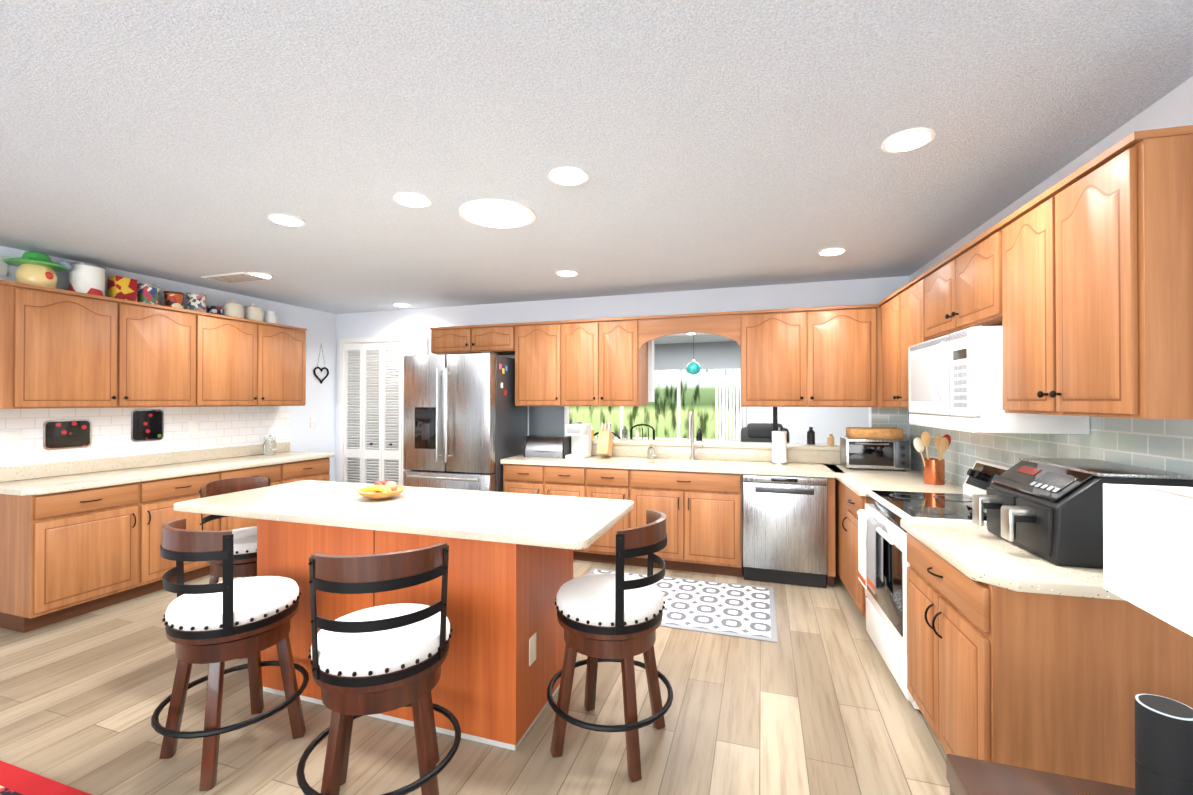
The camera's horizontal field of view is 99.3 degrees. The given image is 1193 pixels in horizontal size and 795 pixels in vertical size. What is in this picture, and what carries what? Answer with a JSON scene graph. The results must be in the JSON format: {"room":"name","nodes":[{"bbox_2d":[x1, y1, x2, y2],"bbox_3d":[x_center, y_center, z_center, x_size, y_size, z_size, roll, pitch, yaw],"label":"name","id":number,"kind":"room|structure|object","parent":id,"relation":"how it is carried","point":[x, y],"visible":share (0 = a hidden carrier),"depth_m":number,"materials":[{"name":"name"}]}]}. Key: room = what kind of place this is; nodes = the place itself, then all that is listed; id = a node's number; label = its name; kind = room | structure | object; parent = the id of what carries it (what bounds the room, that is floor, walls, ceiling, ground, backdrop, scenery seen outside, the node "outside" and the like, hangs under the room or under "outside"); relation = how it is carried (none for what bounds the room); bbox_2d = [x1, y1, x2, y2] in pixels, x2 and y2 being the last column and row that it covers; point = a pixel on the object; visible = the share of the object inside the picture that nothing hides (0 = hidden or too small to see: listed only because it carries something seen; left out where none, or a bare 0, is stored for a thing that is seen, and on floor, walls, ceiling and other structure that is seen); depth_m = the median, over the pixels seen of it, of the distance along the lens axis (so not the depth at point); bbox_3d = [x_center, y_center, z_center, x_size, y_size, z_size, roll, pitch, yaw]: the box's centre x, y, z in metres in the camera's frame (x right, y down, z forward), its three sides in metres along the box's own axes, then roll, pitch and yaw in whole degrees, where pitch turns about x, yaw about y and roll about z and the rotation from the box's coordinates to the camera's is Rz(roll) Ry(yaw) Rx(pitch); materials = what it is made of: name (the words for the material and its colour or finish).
{"room":"kitchen","nodes":[
{"label":"kitchen","id":0,"kind":"room"},
{"bbox_2d":[0,246,335,481],"bbox_3d":[-3.888,0.230,4.336,0.120,2.540,14.600,0,0,18],"label":"wall","id":1,"kind":"structure","parent":0,"point":[320,404],"depth_m":5.85,"materials":[{"name":"white paint"}]},
{"bbox_2d":[0,255,7,276],"bbox_3d":[-4.245,-0.909,3.013,0.023,0.140,1.050,0,0,18],"label":"air vent","id":2,"kind":"object","parent":1,"relation":"in","point":[3,268],"visible":0.96,"depth_m":3.49,"materials":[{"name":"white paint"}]},
{"bbox_2d":[0,280,199,408],"bbox_3d":[-3.791,-0.334,3.832,0.374,0.822,1.212,0,0,18],"label":"upper cabinet","id":3,"kind":"object","parent":1,"relation":"attached to","point":[59,348],"depth_m":3.67,"materials":[{"name":"brown wood"}]},
{"bbox_2d":[3,251,70,287],"bbox_3d":[-3.908,-0.882,3.540,0.310,0.268,0.310,0,0,18],"label":"cookie jar","id":4,"kind":"object","parent":3,"relation":"on","point":[37,268],"visible":0.85,"depth_m":3.48,"materials":[{"name":"green"}]},
{"bbox_2d":[69,262,105,295],"bbox_3d":[-3.821,-0.869,3.806,0.197,0.246,0.197,0,0,18],"label":"tin","id":5,"kind":"object","parent":3,"relation":"on","point":[87,278],"visible":0.75,"depth_m":3.74,"materials":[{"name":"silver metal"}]},
{"bbox_2d":[108,276,136,300],"bbox_3d":[-3.753,-0.845,4.015,0.110,0.200,0.140,0,0,18],"label":"tin box","id":6,"kind":"object","parent":3,"relation":"on","point":[119,287],"visible":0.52,"depth_m":3.97,"materials":[{"name":"metal"}]},
{"bbox_2d":[137,284,159,304],"bbox_3d":[-3.697,-0.834,4.186,0.147,0.181,0.147,0,0,18],"label":"tin","id":7,"kind":"object","parent":3,"relation":"on","point":[148,293],"visible":0.94,"depth_m":4.13,"materials":[{"name":"multicoloured metal"}]},
{"bbox_2d":[0,406,289,466],"bbox_3d":[-3.971,0.280,3.873,0.007,0.405,3.670,0,0,18],"label":"tile backsplash","id":8,"kind":"structure","parent":1,"relation":"attached to","point":[228,426],"depth_m":4.27,"materials":[{"name":"white tile"}]},
{"bbox_2d":[0,431,21,448],"bbox_3d":[-4.076,0.295,3.523,0.008,0.120,0.120,0,0,18],"label":"electrical outlet plate","id":9,"kind":"object","parent":8,"relation":"attached to","point":[10,439],"depth_m":3.53,"materials":[{"name":"white plastic"}]},
{"bbox_2d":[43,419,91,449],"bbox_3d":[-3.979,0.277,3.818,0.010,0.220,0.280,0,0,18],"label":"tray","id":10,"kind":"object","parent":8,"relation":"attached to","point":[66,434],"visible":1,"depth_m":3.81,"materials":[{"name":"black metal"}]},
{"bbox_2d":[130,409,163,441],"bbox_3d":[-3.818,0.235,4.313,0.010,0.270,0.240,0,0,18],"label":"tray","id":11,"kind":"object","parent":8,"relation":"attached to","point":[147,424],"visible":1,"depth_m":4.31,"materials":[{"name":"black metal"}]},
{"bbox_2d":[188,420,196,433],"bbox_3d":[-3.708,0.272,4.655,0.008,0.120,0.075,0,0,18],"label":"electrical outlet plate","id":12,"kind":"object","parent":8,"relation":"attached to","point":[192,425],"depth_m":4.65,"materials":[{"name":"white plastic"}]},
{"bbox_2d":[200,312,306,406],"bbox_3d":[-3.433,-0.327,4.935,0.374,0.822,1.106,0,0,18],"label":"upper cabinet","id":13,"kind":"object","parent":1,"relation":"attached to","point":[244,362],"depth_m":4.80,"materials":[{"name":"brown wood"}]},
{"bbox_2d":[164,291,183,308],"bbox_3d":[-3.639,-0.823,4.367,0.137,0.161,0.137,0,0,18],"label":"tin","id":14,"kind":"object","parent":13,"relation":"on","point":[174,299],"visible":0.77,"depth_m":4.32,"materials":[{"name":"brown"}]},
{"bbox_2d":[186,292,206,311],"bbox_3d":[-3.583,-0.834,4.538,0.147,0.186,0.147,0,0,18],"label":"tin","id":15,"kind":"object","parent":13,"relation":"on","point":[195,301],"visible":0.88,"depth_m":4.48,"materials":[{"name":"multicoloured metal"}]},
{"bbox_2d":[206,306,221,314],"bbox_3d":[-3.535,-0.790,4.685,0.090,0.100,0.090,0,0,18],"label":"tin","id":16,"kind":"object","parent":13,"relation":"on","point":[214,310],"visible":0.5,"depth_m":4.65,"materials":[{"name":"metal"}]},
{"bbox_2d":[223,300,243,317],"bbox_3d":[-3.478,-0.838,4.861,0.170,0.198,0.170,0,0,18],"label":"crock","id":17,"kind":"object","parent":13,"relation":"on","point":[233,308],"visible":0.77,"depth_m":4.80,"materials":[{"name":"beige ceramic"}]},
{"bbox_2d":[244,304,263,321],"bbox_3d":[-3.416,-0.837,5.051,0.170,0.198,0.170,0,0,18],"label":"crock","id":18,"kind":"object","parent":13,"relation":"on","point":[253,312],"visible":0.9,"depth_m":4.99,"materials":[{"name":"beige ceramic"}]},
{"bbox_2d":[263,311,278,323],"bbox_3d":[-3.355,-0.811,5.240,0.120,0.150,0.156,0,0,18],"label":"pitcher","id":19,"kind":"object","parent":13,"relation":"on","point":[270,317],"visible":0.73,"depth_m":5.18,"materials":[{"name":"white ceramic"}]},
{"bbox_2d":[311,417,315,427],"bbox_3d":[-3.300,0.291,5.910,0.008,0.120,0.075,0,0,18],"label":"electrical outlet plate","id":20,"kind":"object","parent":1,"relation":"attached to","point":[313,419],"depth_m":5.91,"materials":[{"name":"white plastic"}]},
{"bbox_2d":[313,345,328,383],"bbox_3d":[-3.266,-0.401,6.020,0.019,0.478,0.220,0,0,18],"label":"heart ornament","id":21,"kind":"object","parent":1,"relation":"hanging from","point":[318,378],"visible":1,"depth_m":6.01,"materials":[{"name":"black metal"}]},
{"bbox_2d":[0,560,949,794],"bbox_3d":[-0.056,1.532,3.081,10.400,0.080,14.600,0,0,18],"label":"floor","id":22,"kind":"structure","parent":0,"point":[813,700],"depth_m":2.29,"materials":[{"name":"wood"}]},
{"bbox_2d":[0,760,91,794],"bbox_3d":[-1.765,1.469,0.429,2.510,0.010,2.700,0,0,18],"label":"oriental rug","id":23,"kind":"object","parent":22,"relation":"on","point":[15,780],"depth_m":1.93,"materials":[{"name":"red fabric"}]},
{"bbox_2d":[0,471,223,632],"bbox_3d":[-3.656,1.059,3.834,0.624,0.876,1.160,0,0,18],"label":"base cabinet","id":24,"kind":"object","parent":22,"relation":"on","point":[67,555],"depth_m":3.45,"materials":[{"name":"brown wood"}]},
{"bbox_2d":[151,519,308,790],"bbox_3d":[-1.542,0.999,2.169,0.547,0.980,0.547,0,0,18],"label":"bar stool","id":25,"kind":"object","parent":22,"relation":"on","point":[215,626],"visible":1,"depth_m":2.00,"materials":[{"name":"brown wood"}]},
{"bbox_2d":[198,477,269,658],"bbox_3d":[-2.134,1.005,3.129,0.547,0.980,0.547,0,0,18],"label":"bar stool","id":26,"kind":"object","parent":22,"relation":"on","point":[245,552],"visible":0.23,"depth_m":3.02,"materials":[{"name":"brown wood"}]},
{"bbox_2d":[224,457,329,530],"bbox_3d":[-3.298,1.067,4.937,0.624,0.876,1.160,0,0,18],"label":"base cabinet","id":27,"kind":"object","parent":22,"relation":"on","point":[314,469],"depth_m":4.86,"materials":[{"name":"brown wood"}]},
{"bbox_2d":[0,442,333,495],"bbox_3d":[-3.471,0.555,4.385,0.638,0.140,2.385,0,0,18],"label":"countertop","id":28,"kind":"structure","parent":27,"relation":"on","point":[39,479],"depth_m":4.01,"materials":[{"name":"stone"}]},
{"bbox_2d":[264,435,275,454],"bbox_3d":[-3.373,0.488,5.239,0.110,0.204,0.110,0,0,18],"label":"glass jar","id":29,"kind":"object","parent":28,"relation":"on","point":[270,445],"visible":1,"depth_m":5.20,"materials":[{"name":"white"}]},
{"bbox_2d":[296,542,460,794],"bbox_3d":[-0.774,0.997,1.846,0.546,0.980,0.546,0,0,18],"label":"bar stool","id":30,"kind":"object","parent":22,"relation":"on","point":[378,659],"visible":1,"depth_m":1.67,"materials":[{"name":"brown wood"}]},
{"bbox_2d":[257,520,572,749],"bbox_3d":[-0.923,1.052,2.670,1.466,0.876,0.683,0,0,18],"label":"kitchen island","id":31,"kind":"object","parent":22,"relation":"on","point":[510,567],"depth_m":2.24,"materials":[{"name":"brown wood"}]},
{"bbox_2d":[173,480,633,551],"bbox_3d":[-1.050,0.594,2.795,2.390,0.040,0.870,0,0,18],"label":"island countertop","id":32,"kind":"structure","parent":31,"relation":"on","point":[570,523],"depth_m":2.57,"materials":[{"name":"white stone"}]},
{"bbox_2d":[356,480,405,499],"bbox_3d":[-1.231,0.529,2.902,0.270,0.091,0.270,0,0,18],"label":"fruit bowl","id":33,"kind":"object","parent":32,"relation":"on","point":[380,490],"visible":1,"depth_m":2.86,"materials":[{"name":"yellow ceramic"}]},
{"bbox_2d":[403,351,526,491],"bbox_3d":[-1.322,0.541,5.151,0.966,1.930,0.857,0,0,18],"label":"fridge","id":34,"kind":"object","parent":22,"relation":"on","point":[465,422],"visible":0.73,"depth_m":4.81,"materials":[{"name":"grey metal"}]},
{"bbox_2d":[503,464,586,560],"bbox_3d":[-0.405,1.067,4.987,0.840,0.876,0.616,0,0,18],"label":"base cabinet","id":35,"kind":"object","parent":22,"relation":"on","point":[517,478],"depth_m":4.69,"materials":[{"name":"brown wood"}]},
{"bbox_2d":[594,432,620,438],"bbox_3d":[0.172,0.968,6.533,0.440,1.094,0.440,0,0,18],"label":"dining chair","id":36,"kind":"object","parent":22,"relation":"on","point":[615,434],"visible":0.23,"depth_m":6.32,"materials":[{"name":"black metal"}]},
{"bbox_2d":[547,510,672,781],"bbox_3d":[0.058,0.999,2.206,0.545,0.980,0.545,0,0,18],"label":"bar stool","id":37,"kind":"object","parent":22,"relation":"on","point":[617,616],"visible":1,"depth_m":2.04,"materials":[{"name":"brown wood"}]},
{"bbox_2d":[587,467,646,565],"bbox_3d":[0.189,1.066,4.794,0.410,0.876,0.616,0,0,18],"label":"base cabinet","id":38,"kind":"object","parent":22,"relation":"on","point":[606,483],"depth_m":4.50,"materials":[{"name":"brown wood"}]},
{"bbox_2d":[630,424,654,439],"bbox_3d":[0.698,0.979,8.150,0.440,1.094,0.440,0,0,18],"label":"dining chair","id":39,"kind":"object","parent":22,"relation":"on","point":[631,433],"visible":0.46,"depth_m":8.33,"materials":[{"name":"black metal"}]},
{"bbox_2d":[585,568,777,641],"bbox_3d":[0.534,1.492,3.762,1.500,0.008,0.940,0,0,18],"label":"runner rug","id":40,"kind":"object","parent":22,"relation":"on","point":[731,609],"visible":0.69,"depth_m":3.59,"materials":[{"name":"white fabric"}]},
{"bbox_2d":[631,480,742,576],"bbox_3d":[0.833,1.157,4.584,0.944,0.690,0.616,0,0,18],"label":"base cabinet","id":41,"kind":"object","parent":22,"relation":"on","point":[702,511],"depth_m":4.27,"materials":[{"name":"brown wood"}]},
{"bbox_2d":[741,423,789,442],"bbox_3d":[2.136,0.928,6.429,0.800,1.173,1.017,0,0,18],"label":"recliner","id":42,"kind":"object","parent":22,"relation":"on","point":[756,432],"visible":0.1,"depth_m":6.75,"materials":[{"name":"black leather"}]},
{"bbox_2d":[742,474,827,587],"bbox_3d":[1.582,1.064,4.305,0.640,0.872,0.604,0,0,18],"label":"dishwasher","id":43,"kind":"object","parent":22,"relation":"on","point":[785,529],"visible":1,"depth_m":4.03,"materials":[{"name":"silver metal"}]},
{"bbox_2d":[835,478,839,574],"bbox_3d":[2.239,1.060,3.950,0.715,0.876,0.905,0,0,18],"label":"base cabinet","id":44,"kind":"object","parent":22,"relation":"on","point":[836,481],"depth_m":4.02,"materials":[{"name":"brown wood"}]},
{"bbox_2d":[500,444,922,477],"bbox_3d":[0.909,0.550,4.564,3.632,0.154,0.628,0,0,18],"label":"countertop","id":45,"kind":"structure","parent":44,"relation":"on","point":[806,463],"depth_m":4.61,"materials":[{"name":"stone"}]},
{"bbox_2d":[524,435,570,458],"bbox_3d":[-0.474,0.487,5.066,0.428,0.205,0.299,0,0,18],"label":"bread box","id":46,"kind":"object","parent":45,"relation":"on","point":[544,446],"visible":0.9,"depth_m":4.97,"materials":[{"name":"silver metal"}]},
{"bbox_2d":[565,422,591,458],"bbox_3d":[-0.175,0.414,4.986,0.180,0.350,0.284,0,0,18],"label":"coffee maker","id":47,"kind":"object","parent":45,"relation":"on","point":[580,433],"visible":1,"depth_m":4.98,"materials":[{"name":"white plastic"}]},
{"bbox_2d":[597,423,613,456],"bbox_3d":[0.087,0.415,4.951,0.110,0.339,0.220,0,0,18],"label":"knife block","id":48,"kind":"object","parent":45,"relation":"on","point":[605,442],"visible":1,"depth_m":4.89,"materials":[{"name":"brown wood"}]},
{"bbox_2d":[648,442,654,458],"bbox_3d":[0.525,0.507,4.873,0.070,0.162,0.075,0,0,18],"label":"soap dispenser","id":49,"kind":"object","parent":45,"relation":"on","point":[651,452],"visible":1,"depth_m":4.85,"materials":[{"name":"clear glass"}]},
{"bbox_2d":[652,463,730,466],"bbox_3d":[0.836,0.715,4.568,0.770,0.174,0.400,0,0,18],"label":"undermount sink","id":50,"kind":"object","parent":45,"relation":"in","point":[688,464],"visible":0.04,"depth_m":4.76,"materials":[{"name":"white"}]},
{"bbox_2d":[688,411,702,459],"bbox_3d":[0.915,0.357,4.697,0.132,0.458,0.240,0,0,18],"label":"gooseneck faucet","id":51,"kind":"object","parent":45,"relation":"on","point":[691,428],"visible":1,"depth_m":4.77,"materials":[{"name":"silver metal"}]},
{"bbox_2d":[771,427,787,463],"bbox_3d":[1.622,0.425,4.498,0.140,0.320,0.140,0,0,18],"label":"paper towel roll","id":52,"kind":"object","parent":45,"relation":"on","point":[779,446],"visible":1,"depth_m":4.45,"materials":[{"name":"white paper"}]},
{"bbox_2d":[840,436,910,470],"bbox_3d":[2.283,0.458,4.169,0.460,0.250,0.377,0,0,18],"label":"toaster oven","id":53,"kind":"object","parent":45,"relation":"on","point":[872,453],"visible":0.98,"depth_m":4.03,"materials":[{"name":"silver metal"}]},
{"bbox_2d":[846,427,902,438],"bbox_3d":[2.292,0.292,4.197,0.380,0.078,0.240,0,0,18],"label":"basket tray","id":54,"kind":"object","parent":53,"relation":"on","point":[874,432],"visible":0.98,"depth_m":4.09,"materials":[{"name":"orange wood"}]},
{"bbox_2d":[828,472,962,495],"bbox_3d":[2.057,0.599,3.449,0.759,0.040,0.782,0,0,18],"label":"countertop","id":55,"kind":"structure","parent":44,"relation":"on","point":[858,482],"depth_m":3.46,"materials":[{"name":"stone"}]},
{"bbox_2d":[913,431,950,484],"bbox_3d":[2.250,0.401,3.400,0.219,0.354,0.120,0,0,18],"label":"utensil crock","id":56,"kind":"object","parent":55,"relation":"on","point":[933,471],"visible":1,"depth_m":3.37,"materials":[{"name":"orange metal"}]},
{"bbox_2d":[839,482,866,618],"bbox_3d":[2.028,1.056,3.300,0.715,0.876,0.462,0,0,18],"label":"base cabinet","id":57,"kind":"object","parent":22,"relation":"on","point":[850,502],"depth_m":3.47,"materials":[{"name":"brown wood"}]},
{"bbox_2d":[857,460,1010,708],"bbox_3d":[1.847,0.919,2.701,0.714,1.100,0.780,0,0,15],"label":"range","id":58,"kind":"object","parent":22,"relation":"on","point":[883,564],"visible":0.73,"depth_m":2.71,"materials":[{"name":"white metal"}]},
{"bbox_2d":[946,754,1134,794],"bbox_3d":[1.147,1.146,0.733,0.918,0.660,0.615,0,0,18],"label":"console table","id":59,"kind":"object","parent":22,"relation":"on","point":[968,776],"visible":1,"depth_m":1.08,"materials":[{"name":"brown wood"}]},
{"bbox_2d":[1103,484,1192,636],"bbox_3d":[1.209,0.491,0.937,0.160,0.652,0.532,0,0,18],"label":"table lamp","id":60,"kind":"object","parent":59,"relation":"on","point":[1148,547],"visible":1,"depth_m":1.07,"materials":[{"name":"fabric"}]},
{"bbox_2d":[1135,694,1192,794],"bbox_3d":[1.080,0.701,0.960,0.085,0.234,0.085,0,0,18],"label":"speaker","id":61,"kind":"object","parent":59,"relation":"on","point":[1163,745],"visible":1,"depth_m":0.94},
{"bbox_2d":[907,532,1192,787],"bbox_3d":[1.674,1.047,1.925,0.708,0.876,0.813,0,0,18],"label":"base cabinet","id":62,"kind":"object","parent":22,"relation":"on","point":[1055,684],"depth_m":1.60,"materials":[{"name":"brown wood"}]},
{"bbox_2d":[900,519,1126,600],"bbox_3d":[1.663,0.589,1.915,0.731,0.040,0.855,0,0,18],"label":"countertop","id":63,"kind":"structure","parent":62,"relation":"on","point":[975,552],"depth_m":1.73,"materials":[{"name":"stone"}]},
{"bbox_2d":[972,457,1192,568],"bbox_3d":[1.743,0.409,1.899,0.468,0.318,0.488,0,0,15],"label":"air fryer","id":64,"kind":"object","parent":63,"relation":"on","point":[1050,510],"visible":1,"depth_m":1.75,"materials":[{"name":"black plastic"}]},
{"bbox_2d":[0,0,1192,343],"bbox_3d":[-0.056,-1.098,3.098,10.400,0.100,14.600,0,0,18],"label":"ceiling","id":65,"kind":"structure","parent":0,"point":[710,144],"depth_m":2.01,"materials":[{"name":"white paint"}]},
{"bbox_2d":[201,272,270,283],"bbox_3d":[-3.109,-1.031,4.380,0.500,0.015,0.250,0,0,18],"label":"ceiling vent","id":66,"kind":"object","parent":65,"relation":"in","point":[236,277],"visible":1,"depth_m":4.34,"materials":[{"name":"white metal"}]},
{"bbox_2d":[268,214,304,226],"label":"recessed light","id":67,"kind":"object","parent":65,"relation":"in","point":[283,219],"depth_m":2.97,"materials":[{"name":"white glass"}]},
{"bbox_2d":[393,192,430,207],"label":"recessed light","id":68,"kind":"object","parent":65,"relation":"in","point":[414,200],"depth_m":2.68,"materials":[{"name":"white glass"}]},
{"bbox_2d":[459,199,535,228],"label":"recessed light","id":69,"kind":"object","parent":65,"relation":"in","point":[499,213],"depth_m":2.85,"materials":[{"name":"white paint"}]},
{"bbox_2d":[548,167,587,185],"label":"recessed light","id":70,"kind":"object","parent":65,"relation":"in","point":[565,176],"depth_m":2.39,"materials":[{"name":"white paint"}]},
{"bbox_2d":[818,247,846,255],"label":"recessed light","id":71,"kind":"object","parent":65,"relation":"in","point":[831,251],"depth_m":3.59,"materials":[{"name":"white paint"}]},
{"bbox_2d":[881,127,934,152],"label":"recessed light","id":72,"kind":"object","parent":65,"relation":"in","point":[907,140],"depth_m":2.06,"materials":[{"name":"white glass"}]},
{"bbox_2d":[336,276,909,481],"bbox_3d":[-0.064,0.236,5.279,6.570,2.540,0.120,0,0,18],"label":"wall","id":73,"kind":"structure","parent":0,"point":[421,321],"depth_m":5.11,"materials":[{"name":"white paint"}]},
{"bbox_2d":[339,334,427,485],"bbox_3d":[-2.532,0.396,5.984,1.240,2.230,0.061,0,0,18],"label":"louvered closet door","id":74,"kind":"structure","parent":73,"relation":"in","point":[371,399],"depth_m":6.03,"materials":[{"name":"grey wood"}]},
{"bbox_2d":[529,406,563,435],"bbox_3d":[-0.529,0.282,5.363,0.404,0.389,0.005,0,0,18],"label":"backsplash panel","id":75,"kind":"object","parent":73,"relation":"attached to","point":[546,420],"visible":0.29,"depth_m":5.36,"materials":[{"name":"grey"}]},
{"bbox_2d":[430,304,881,406],"bbox_3d":[0.446,-0.328,4.815,4.498,0.822,0.450,0,0,18],"label":"upper cabinet","id":76,"kind":"object","parent":73,"relation":"attached to","point":[829,356],"visible":1,"depth_m":4.48,"materials":[{"name":"brown wood"}]},
{"bbox_2d":[686,335,700,374],"bbox_3d":[0.949,-0.419,4.954,0.136,0.392,0.138,0,0,18],"label":"glass ornament","id":77,"kind":"object","parent":73,"relation":"hanging from","point":[693,367],"visible":1,"depth_m":4.91,"materials":[{"name":"teal glass"}]},
{"bbox_2d":[592,438,839,450],"bbox_3d":[1.070,0.457,4.982,2.870,0.035,0.340,0,0,18],"label":"sill","id":78,"kind":"structure","parent":73,"relation":"on","point":[749,445],"depth_m":4.83,"materials":[{"name":"stone"}]},
{"bbox_2d":[622,426,627,439],"bbox_3d":[0.298,0.371,5.308,0.060,0.140,0.058,0,0,18],"label":"bottle","id":79,"kind":"object","parent":78,"relation":"on","point":[624,432],"depth_m":5.28,"materials":[{"name":"clear glass"}]},
{"bbox_2d":[635,429,638,439],"bbox_3d":[0.421,0.386,5.267,0.050,0.110,0.049,0,0,18],"label":"bottle","id":80,"kind":"object","parent":78,"relation":"on","point":[637,432],"depth_m":5.25,"materials":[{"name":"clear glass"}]},
{"bbox_2d":[696,428,701,440],"bbox_3d":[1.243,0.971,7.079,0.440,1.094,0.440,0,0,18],"label":"bottle","id":81,"kind":"object","parent":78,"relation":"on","point":[699,437],"visible":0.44,"depth_m":7.00,"materials":[{"name":"black glass"}]},
{"bbox_2d":[773,407,777,430],"bbox_3d":[1.657,0.240,4.704,0.040,0.394,0.050,0,0,18],"label":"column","id":82,"kind":"structure","parent":78,"relation":"on","point":[775,420],"depth_m":4.68,"materials":[{"name":"black metal"}]},
{"bbox_2d":[807,427,814,443],"bbox_3d":[2.010,0.357,4.751,0.070,0.160,0.068,0,0,18],"label":"bottle","id":83,"kind":"object","parent":78,"relation":"on","point":[811,436],"depth_m":4.72,"materials":[{"name":"black glass"}]},
{"bbox_2d":[827,434,833,444],"bbox_3d":[2.171,0.387,4.698,0.060,0.100,0.058,0,0,18],"label":"bottle","id":84,"kind":"object","parent":78,"relation":"on","point":[830,439],"depth_m":4.68,"materials":[{"name":"beige glass"}]},
{"bbox_2d":[654,341,868,443],"bbox_3d":[1.973,0.263,9.328,10.400,2.540,0.120,0,0,18],"label":"wall","id":85,"kind":"structure","parent":0,"point":[823,422],"depth_m":8.91,"materials":[{"name":"white paint"}]},
{"bbox_2d":[569,369,742,441],"bbox_3d":[1.010,0.150,9.600,3.400,1.330,0.100,0,0,18],"label":"living room window","id":86,"kind":"structure","parent":85,"relation":"in","point":[680,396],"depth_m":9.49,"materials":[{"name":"glass"}]},
{"bbox_2d":[715,368,745,441],"bbox_3d":[2.393,0.407,9.058,0.525,1.850,0.010,0,0,18],"label":"vertical blinds","id":87,"kind":"object","parent":86,"relation":"attached to","point":[730,405],"visible":0.58,"depth_m":9.06,"materials":[{"name":"white"}]},
{"bbox_2d":[909,76,1192,485],"bbox_3d":[1.532,0.200,-0.185,0.120,2.540,9.700,0,0,15],"label":"wall","id":88,"kind":"structure","parent":0,"point":[1173,108],"depth_m":1.99,"materials":[{"name":"white paint"}]},
{"bbox_2d":[878,274,924,408],"bbox_3d":[2.260,-0.337,3.477,0.389,0.822,0.981,0,0,18],"label":"upper cabinet","id":89,"kind":"object","parent":88,"relation":"attached to","point":[901,311],"depth_m":3.50,"materials":[{"name":"brown wood"}]},
{"bbox_2d":[922,226,993,340],"bbox_3d":[2.019,-0.553,2.582,0.387,0.402,0.905,0,0,18],"label":"upper cabinet","id":90,"kind":"object","parent":88,"relation":"attached to","point":[958,291],"depth_m":2.55,"materials":[{"name":"brown wood"}]},
{"bbox_2d":[908,326,1089,433],"bbox_3d":[1.958,-0.076,2.606,0.516,0.470,0.864,0,0,18],"label":"microwave","id":91,"kind":"object","parent":90,"relation":"attached to","point":[955,380],"visible":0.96,"depth_m":2.29,"materials":[{"name":"white plastic"}]},
{"bbox_2d":[872,407,1192,485],"bbox_3d":[1.954,0.319,2.194,0.532,0.504,4.496,0,0,18],"label":"tile backsplash","id":92,"kind":"structure","parent":88,"relation":"attached to","point":[1163,444],"depth_m":2.25,"materials":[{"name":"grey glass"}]},
{"bbox_2d":[990,125,1192,418],"bbox_3d":[1.805,-0.348,1.779,0.380,0.822,0.784,0,0,18],"label":"upper cabinet","id":93,"kind":"object","parent":88,"relation":"attached to","point":[1077,284],"depth_m":1.56,"materials":[{"name":"brown wood"}]}
]}

